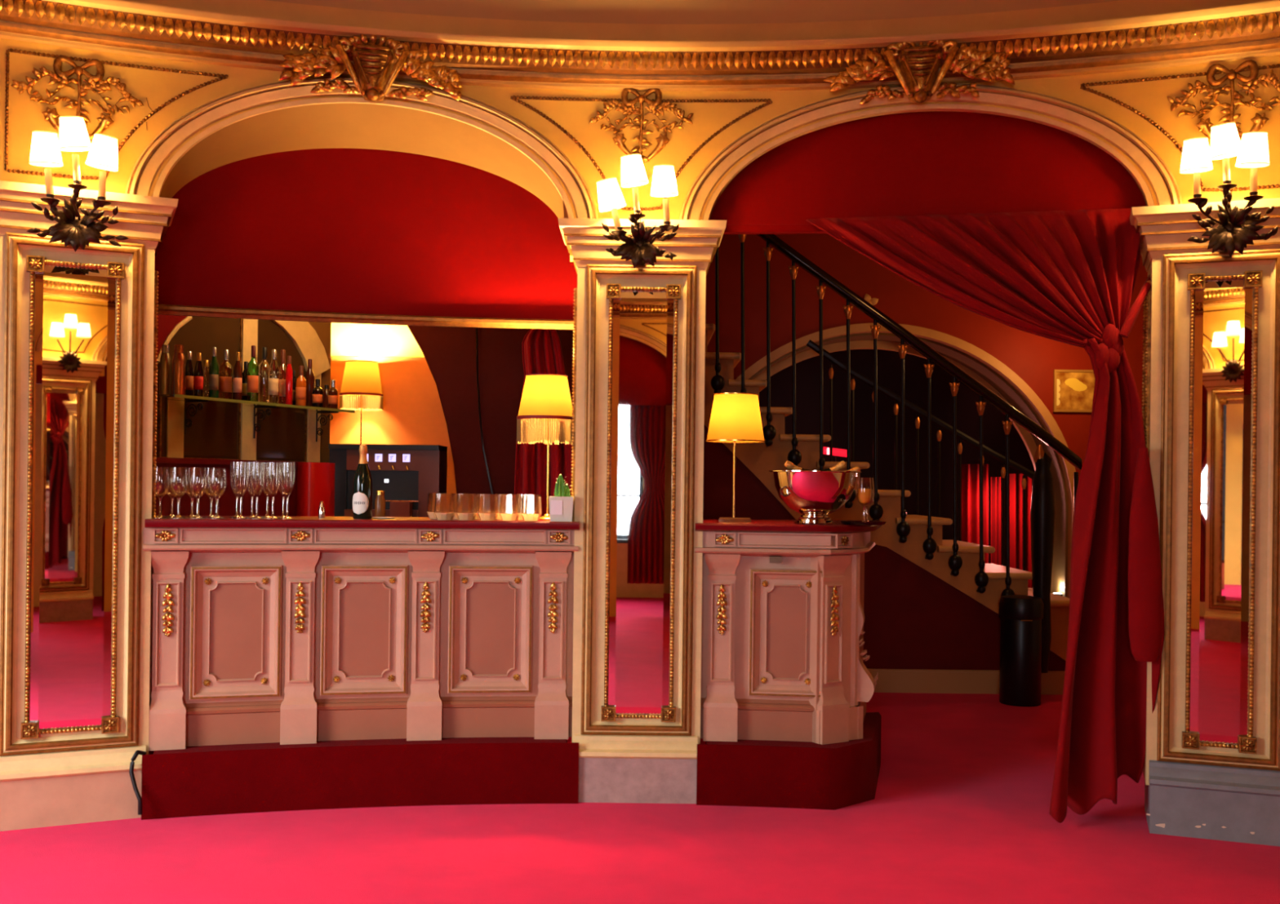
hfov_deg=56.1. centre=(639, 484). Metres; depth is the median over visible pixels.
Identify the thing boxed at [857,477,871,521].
glass
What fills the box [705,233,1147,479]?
wall
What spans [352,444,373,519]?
champagne bottle
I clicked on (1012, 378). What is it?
arch
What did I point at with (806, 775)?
counter base
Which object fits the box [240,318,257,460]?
post
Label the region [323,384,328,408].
bottle
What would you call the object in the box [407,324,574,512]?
wall
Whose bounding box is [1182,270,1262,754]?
mirror
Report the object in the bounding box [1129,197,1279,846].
pillar
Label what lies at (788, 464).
champagne bottle
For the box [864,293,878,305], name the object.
coat hook
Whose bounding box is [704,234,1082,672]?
staircase
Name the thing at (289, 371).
bottle
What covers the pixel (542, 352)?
curtain
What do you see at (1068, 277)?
curtain
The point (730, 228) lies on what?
trim
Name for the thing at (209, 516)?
wine glass
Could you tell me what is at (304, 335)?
arch
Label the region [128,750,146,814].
cable
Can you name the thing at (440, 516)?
tumbler
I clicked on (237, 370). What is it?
bottle
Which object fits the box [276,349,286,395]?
bottle
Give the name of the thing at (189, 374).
bottle
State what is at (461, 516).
tumbler
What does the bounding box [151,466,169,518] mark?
wine glass
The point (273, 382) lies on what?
bottle
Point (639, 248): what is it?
wall sconce
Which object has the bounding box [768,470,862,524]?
bowl
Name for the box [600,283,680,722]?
mirror
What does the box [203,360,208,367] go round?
bottle
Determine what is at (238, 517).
champagne flute
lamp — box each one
[339,360,383,444]
[516,373,573,519]
[706,391,764,523]
[822,446,846,461]
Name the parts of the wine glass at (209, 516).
stem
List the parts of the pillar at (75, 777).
panel moulding, gilt moulding, gilt moulding, moulding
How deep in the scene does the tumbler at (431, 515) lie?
5.78 m
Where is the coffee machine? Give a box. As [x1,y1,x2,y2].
[328,443,447,516]
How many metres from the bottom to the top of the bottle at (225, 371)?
0.288 m
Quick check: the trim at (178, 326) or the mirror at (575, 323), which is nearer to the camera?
the mirror at (575, 323)
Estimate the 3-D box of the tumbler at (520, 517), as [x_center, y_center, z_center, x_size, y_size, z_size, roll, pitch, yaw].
[-0.560,0.109,5.847,0.100,0.125,0.095,1,0,0]
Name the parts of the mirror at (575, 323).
frame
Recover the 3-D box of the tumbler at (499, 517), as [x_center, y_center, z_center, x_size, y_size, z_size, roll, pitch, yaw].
[-0.664,0.107,5.838,0.100,0.125,0.095,1,0,0]
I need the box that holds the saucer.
[372,516,395,518]
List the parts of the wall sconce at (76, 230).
trim, lamp shade, trim, arm, trim, lamp shade, trim, arm, arm, trim, lamp shade, trim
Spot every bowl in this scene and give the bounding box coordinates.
[249,464,265,497]
[276,462,291,494]
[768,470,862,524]
[857,477,871,506]
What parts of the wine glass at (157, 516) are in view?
stem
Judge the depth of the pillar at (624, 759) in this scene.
5.69 m
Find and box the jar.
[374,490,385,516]
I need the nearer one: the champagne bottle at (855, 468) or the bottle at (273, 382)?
the champagne bottle at (855, 468)
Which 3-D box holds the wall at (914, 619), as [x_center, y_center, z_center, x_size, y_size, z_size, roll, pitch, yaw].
[0.207,0.003,9.400,5.930,3.000,1.200,1,0,0]
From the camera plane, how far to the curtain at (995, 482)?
11.75 m
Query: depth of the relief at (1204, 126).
5.27 m
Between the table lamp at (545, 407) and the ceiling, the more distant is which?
the table lamp at (545, 407)
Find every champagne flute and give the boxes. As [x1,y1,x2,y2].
[229,461,244,518]
[233,461,248,518]
[244,462,260,518]
[248,464,265,518]
[260,462,275,518]
[265,462,280,519]
[276,462,291,517]
[280,462,295,519]
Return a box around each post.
[166,399,184,457]
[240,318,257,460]
[306,373,320,462]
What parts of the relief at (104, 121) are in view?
stem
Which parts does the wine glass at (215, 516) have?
stem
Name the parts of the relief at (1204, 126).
stem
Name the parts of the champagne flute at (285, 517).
stem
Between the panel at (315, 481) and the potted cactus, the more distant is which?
the panel at (315, 481)
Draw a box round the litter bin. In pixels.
[998,594,1043,706]
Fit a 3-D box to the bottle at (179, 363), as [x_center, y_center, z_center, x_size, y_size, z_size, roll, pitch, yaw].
[-2.442,-0.608,6.354,0.069,0.266,0.068,1,0,0]
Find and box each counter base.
[141,737,578,819]
[696,711,881,809]
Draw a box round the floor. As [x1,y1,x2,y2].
[0,692,1279,903]
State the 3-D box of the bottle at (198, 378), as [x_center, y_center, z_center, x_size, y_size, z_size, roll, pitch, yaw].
[-2.381,-0.593,6.474,0.052,0.238,0.052,1,0,0]
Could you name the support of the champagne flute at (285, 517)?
on the countertop at (299, 522)
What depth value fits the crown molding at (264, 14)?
5.51 m
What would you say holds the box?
on the countertop
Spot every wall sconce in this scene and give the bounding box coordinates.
[26,115,128,252]
[596,153,679,268]
[1179,121,1278,257]
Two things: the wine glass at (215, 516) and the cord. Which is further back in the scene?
the cord
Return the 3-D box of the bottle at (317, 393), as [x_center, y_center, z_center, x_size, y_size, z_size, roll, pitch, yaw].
[-1.960,-0.556,7.297,0.063,0.173,0.063,1,0,0]
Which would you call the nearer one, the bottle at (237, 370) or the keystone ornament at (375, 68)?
the keystone ornament at (375, 68)
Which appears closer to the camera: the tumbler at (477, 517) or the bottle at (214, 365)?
the tumbler at (477, 517)
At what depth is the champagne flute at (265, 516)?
5.64 m
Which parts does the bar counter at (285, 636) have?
frieze moulding, panel frame, field moulding, panel frame, field moulding, frieze moulding, skirting, panel frame, field moulding, frieze moulding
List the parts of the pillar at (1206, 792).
moulding, gilt moulding, panel moulding, gilt moulding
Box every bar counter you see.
[142,527,578,751]
[694,530,878,744]
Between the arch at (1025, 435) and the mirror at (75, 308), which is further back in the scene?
the arch at (1025, 435)
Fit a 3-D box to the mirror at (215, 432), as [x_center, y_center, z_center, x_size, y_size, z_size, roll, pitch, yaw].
[-2.457,-0.648,6.721,0.022,1.017,0.578,1,0,27]
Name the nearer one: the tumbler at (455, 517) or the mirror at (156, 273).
the mirror at (156, 273)
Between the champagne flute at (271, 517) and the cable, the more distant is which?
the champagne flute at (271, 517)
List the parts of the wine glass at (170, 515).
stem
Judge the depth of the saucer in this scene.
5.76 m
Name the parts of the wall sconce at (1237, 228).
trim, lamp shade, trim, arm, trim, lamp shade, trim, arm, arm, lamp shade, trim, trim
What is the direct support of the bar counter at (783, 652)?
on the counter base at (806, 775)
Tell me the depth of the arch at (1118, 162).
5.85 m
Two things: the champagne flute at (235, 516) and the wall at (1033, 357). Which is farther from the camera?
the wall at (1033, 357)
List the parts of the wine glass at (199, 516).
stem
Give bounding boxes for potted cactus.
[548,473,574,521]
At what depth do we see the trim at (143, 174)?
5.61 m
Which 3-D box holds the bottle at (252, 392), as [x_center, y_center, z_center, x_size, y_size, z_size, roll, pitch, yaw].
[-2.200,-0.632,6.825,0.064,0.320,0.064,1,0,0]
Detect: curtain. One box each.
[513,328,573,515]
[805,208,1164,822]
[961,463,989,563]
[990,476,1001,564]
[1008,473,1031,587]
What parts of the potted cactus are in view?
cactus stem, cactus stem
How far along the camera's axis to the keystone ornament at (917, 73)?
5.49 m
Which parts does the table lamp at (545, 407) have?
lamp shade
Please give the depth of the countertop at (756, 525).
5.65 m
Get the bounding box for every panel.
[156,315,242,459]
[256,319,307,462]
[296,462,334,515]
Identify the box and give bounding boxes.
[390,501,412,516]
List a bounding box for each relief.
[10,54,143,140]
[588,87,693,161]
[1167,59,1279,142]
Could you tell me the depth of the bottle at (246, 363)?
6.87 m
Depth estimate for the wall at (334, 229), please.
5.96 m
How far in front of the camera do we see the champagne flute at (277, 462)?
5.66 m
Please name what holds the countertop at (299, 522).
on the bar counter at (285, 636)
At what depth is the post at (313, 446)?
7.50 m
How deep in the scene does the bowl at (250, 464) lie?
5.53 m
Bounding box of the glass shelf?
[155,394,355,441]
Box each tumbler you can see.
[426,493,447,519]
[434,493,455,519]
[448,493,469,519]
[456,493,476,519]
[471,493,491,519]
[477,493,498,520]
[493,493,513,519]
[499,493,519,520]
[514,493,535,519]
[520,494,542,520]
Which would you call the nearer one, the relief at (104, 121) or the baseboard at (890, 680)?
the relief at (104, 121)
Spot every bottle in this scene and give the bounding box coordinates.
[159,344,170,394]
[171,344,186,395]
[185,351,194,395]
[193,352,204,396]
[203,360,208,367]
[208,346,218,397]
[218,349,232,399]
[233,351,242,399]
[242,361,248,400]
[246,345,258,401]
[258,346,271,377]
[268,349,279,403]
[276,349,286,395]
[284,355,293,404]
[292,369,296,404]
[295,364,306,405]
[305,359,315,406]
[311,378,323,407]
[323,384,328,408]
[328,379,337,408]
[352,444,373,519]
[784,460,809,470]
[821,460,846,471]
[844,466,860,471]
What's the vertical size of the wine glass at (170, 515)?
0.232 m
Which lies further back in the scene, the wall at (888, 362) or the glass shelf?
the wall at (888, 362)
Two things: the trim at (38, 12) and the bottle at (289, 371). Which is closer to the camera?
the trim at (38, 12)
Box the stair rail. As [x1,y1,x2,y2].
[805,339,1034,570]
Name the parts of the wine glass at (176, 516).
stem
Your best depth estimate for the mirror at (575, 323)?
5.75 m
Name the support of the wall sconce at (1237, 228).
attached to the pillar at (1206, 792)
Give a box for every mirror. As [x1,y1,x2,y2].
[20,254,124,739]
[151,270,159,517]
[570,287,577,520]
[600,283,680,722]
[1142,280,1151,456]
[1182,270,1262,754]
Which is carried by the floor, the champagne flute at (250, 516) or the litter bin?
the litter bin
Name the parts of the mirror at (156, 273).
frame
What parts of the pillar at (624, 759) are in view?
moulding, panel moulding, gilt moulding, gilt moulding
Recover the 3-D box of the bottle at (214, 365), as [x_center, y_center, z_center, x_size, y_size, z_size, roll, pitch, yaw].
[-2.332,-0.613,6.569,0.052,0.280,0.052,1,0,0]
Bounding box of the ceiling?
[268,0,1119,23]
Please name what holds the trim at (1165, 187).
attached to the wall at (25, 117)
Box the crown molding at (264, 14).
[0,0,1279,91]
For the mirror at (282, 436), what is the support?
attached to the wall at (323, 330)
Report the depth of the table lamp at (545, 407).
5.80 m
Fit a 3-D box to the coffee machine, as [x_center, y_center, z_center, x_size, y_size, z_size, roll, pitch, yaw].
[-1.585,0.006,7.540,0.680,0.510,0.380,1,0,0]
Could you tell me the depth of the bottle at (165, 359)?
6.36 m
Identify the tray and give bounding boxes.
[385,499,420,502]
[840,520,886,524]
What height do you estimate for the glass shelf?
0.200 m
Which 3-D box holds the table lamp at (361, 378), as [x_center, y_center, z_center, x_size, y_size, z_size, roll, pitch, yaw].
[-1.999,-0.353,8.600,0.306,1.057,0.306,1,0,0]
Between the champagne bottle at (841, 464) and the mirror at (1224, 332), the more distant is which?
the champagne bottle at (841, 464)
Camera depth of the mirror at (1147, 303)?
5.36 m
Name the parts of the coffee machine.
plate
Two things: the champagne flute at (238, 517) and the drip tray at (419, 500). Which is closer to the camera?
the champagne flute at (238, 517)
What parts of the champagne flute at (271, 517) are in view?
stem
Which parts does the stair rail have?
gilt knob, gilt knob, gilt knob, gilt knob, handrail, gilt knob, gilt knob, gilt knob, gilt knob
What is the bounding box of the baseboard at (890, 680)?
[867,668,1065,694]
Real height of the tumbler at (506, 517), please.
0.125 m
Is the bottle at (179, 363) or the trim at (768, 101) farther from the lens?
the bottle at (179, 363)
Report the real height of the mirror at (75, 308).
2.068 m
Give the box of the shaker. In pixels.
[317,501,325,517]
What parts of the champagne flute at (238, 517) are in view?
stem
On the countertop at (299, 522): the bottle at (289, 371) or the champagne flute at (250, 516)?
the champagne flute at (250, 516)
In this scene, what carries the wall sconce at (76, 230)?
attached to the pillar at (75, 777)
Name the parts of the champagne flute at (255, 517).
stem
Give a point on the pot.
(561, 508)
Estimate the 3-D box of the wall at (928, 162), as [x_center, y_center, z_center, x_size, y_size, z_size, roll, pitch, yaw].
[1.347,-1.568,5.749,2.298,0.606,0.144,1,0,11]
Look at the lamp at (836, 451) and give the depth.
11.27 m
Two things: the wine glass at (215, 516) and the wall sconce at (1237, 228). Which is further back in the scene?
the wine glass at (215, 516)
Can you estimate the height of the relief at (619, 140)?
0.367 m
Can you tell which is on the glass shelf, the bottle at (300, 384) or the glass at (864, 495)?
the bottle at (300, 384)
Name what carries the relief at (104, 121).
attached to the wall at (25, 117)
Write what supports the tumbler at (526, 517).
on the countertop at (299, 522)
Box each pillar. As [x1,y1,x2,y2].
[0,180,177,831]
[557,217,726,803]
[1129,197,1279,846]
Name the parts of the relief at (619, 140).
stem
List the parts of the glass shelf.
glass plate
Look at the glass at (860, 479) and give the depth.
5.81 m
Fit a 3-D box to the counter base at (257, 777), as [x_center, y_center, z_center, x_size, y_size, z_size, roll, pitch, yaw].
[-1.281,1.343,5.666,1.943,0.283,0.432,1,0,-11]
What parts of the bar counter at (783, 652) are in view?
skirting, panel frame, field moulding, frieze moulding, panel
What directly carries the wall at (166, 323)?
attached to the wall at (323, 330)
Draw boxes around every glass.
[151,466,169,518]
[163,466,182,517]
[168,466,188,518]
[182,467,201,517]
[188,466,207,518]
[202,467,221,517]
[208,467,226,518]
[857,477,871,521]
[859,479,874,521]
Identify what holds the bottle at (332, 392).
on the glass shelf
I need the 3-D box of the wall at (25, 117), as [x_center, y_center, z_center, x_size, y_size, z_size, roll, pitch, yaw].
[0.004,-0.330,4.904,9.750,3.660,2.091,1,0,0]
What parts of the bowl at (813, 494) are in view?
ring handle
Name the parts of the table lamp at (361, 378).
lamp shade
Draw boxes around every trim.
[0,0,1279,75]
[4,48,228,179]
[124,76,597,218]
[156,303,573,329]
[156,315,192,362]
[510,95,772,210]
[679,83,1182,219]
[723,224,826,234]
[1080,63,1279,191]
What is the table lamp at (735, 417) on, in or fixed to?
on the countertop at (756, 525)
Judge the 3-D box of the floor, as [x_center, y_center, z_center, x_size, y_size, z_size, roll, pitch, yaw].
[-0.018,1.500,3.950,12.000,0.001,19.500,1,0,0]
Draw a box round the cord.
[475,327,493,505]
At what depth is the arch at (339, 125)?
5.80 m
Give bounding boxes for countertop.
[144,515,579,529]
[694,519,881,533]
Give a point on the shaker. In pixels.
(322, 508)
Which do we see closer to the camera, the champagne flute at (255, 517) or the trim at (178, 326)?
the champagne flute at (255, 517)
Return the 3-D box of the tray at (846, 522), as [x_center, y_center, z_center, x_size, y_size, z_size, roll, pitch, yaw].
[1.069,0.183,5.746,0.220,0.016,0.220,1,0,0]
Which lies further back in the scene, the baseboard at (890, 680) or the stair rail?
the stair rail
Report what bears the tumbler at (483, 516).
on the countertop at (299, 522)
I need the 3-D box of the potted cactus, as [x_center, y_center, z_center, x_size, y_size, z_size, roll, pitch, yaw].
[-0.372,0.061,5.719,0.116,0.225,0.118,1,0,0]
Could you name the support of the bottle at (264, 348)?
on the glass shelf
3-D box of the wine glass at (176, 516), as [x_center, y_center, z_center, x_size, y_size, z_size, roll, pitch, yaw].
[-2.091,0.036,5.442,0.081,0.232,0.081,1,0,0]
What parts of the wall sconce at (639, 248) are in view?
trim, lamp shade, trim, arm, trim, lamp shade, trim, arm, arm, trim, lamp shade, trim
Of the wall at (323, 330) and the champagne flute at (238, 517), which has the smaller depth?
the champagne flute at (238, 517)
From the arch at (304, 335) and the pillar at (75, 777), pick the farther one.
the arch at (304, 335)
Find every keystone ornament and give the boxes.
[279,34,462,101]
[823,33,1014,103]
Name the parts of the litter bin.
lid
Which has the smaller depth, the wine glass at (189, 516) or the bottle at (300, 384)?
the wine glass at (189, 516)
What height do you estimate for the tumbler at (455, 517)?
0.125 m
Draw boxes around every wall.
[0,37,1279,261]
[154,147,577,319]
[154,321,331,462]
[155,314,186,355]
[330,322,1066,671]
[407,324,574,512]
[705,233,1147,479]
[710,111,1146,224]
[759,348,1035,587]
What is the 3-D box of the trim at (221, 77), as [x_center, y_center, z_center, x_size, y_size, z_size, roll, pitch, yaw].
[-2.327,-1.619,5.365,0.913,0.540,0.038,1,0,-20]
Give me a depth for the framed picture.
10.04 m
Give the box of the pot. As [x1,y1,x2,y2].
[548,496,574,521]
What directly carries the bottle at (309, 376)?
on the glass shelf
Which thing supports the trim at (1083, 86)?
attached to the wall at (25, 117)
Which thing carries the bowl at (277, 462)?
on the champagne flute at (277, 462)
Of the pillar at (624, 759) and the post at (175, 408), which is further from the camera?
the post at (175, 408)
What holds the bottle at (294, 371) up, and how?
on the glass shelf
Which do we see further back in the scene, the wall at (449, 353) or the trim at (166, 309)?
the wall at (449, 353)
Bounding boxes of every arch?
[160,102,568,217]
[271,320,330,377]
[708,161,1146,219]
[735,322,1075,597]
[752,340,1037,470]
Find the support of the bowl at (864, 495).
on the glass at (864, 495)
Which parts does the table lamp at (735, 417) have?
lamp shade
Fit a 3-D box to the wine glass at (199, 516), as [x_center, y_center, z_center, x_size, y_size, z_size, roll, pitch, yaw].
[-2.014,0.037,5.466,0.081,0.232,0.081,1,0,0]
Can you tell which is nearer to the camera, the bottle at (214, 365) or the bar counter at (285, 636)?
the bar counter at (285, 636)
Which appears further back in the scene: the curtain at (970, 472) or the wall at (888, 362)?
the wall at (888, 362)
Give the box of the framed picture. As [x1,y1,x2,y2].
[1053,368,1094,412]

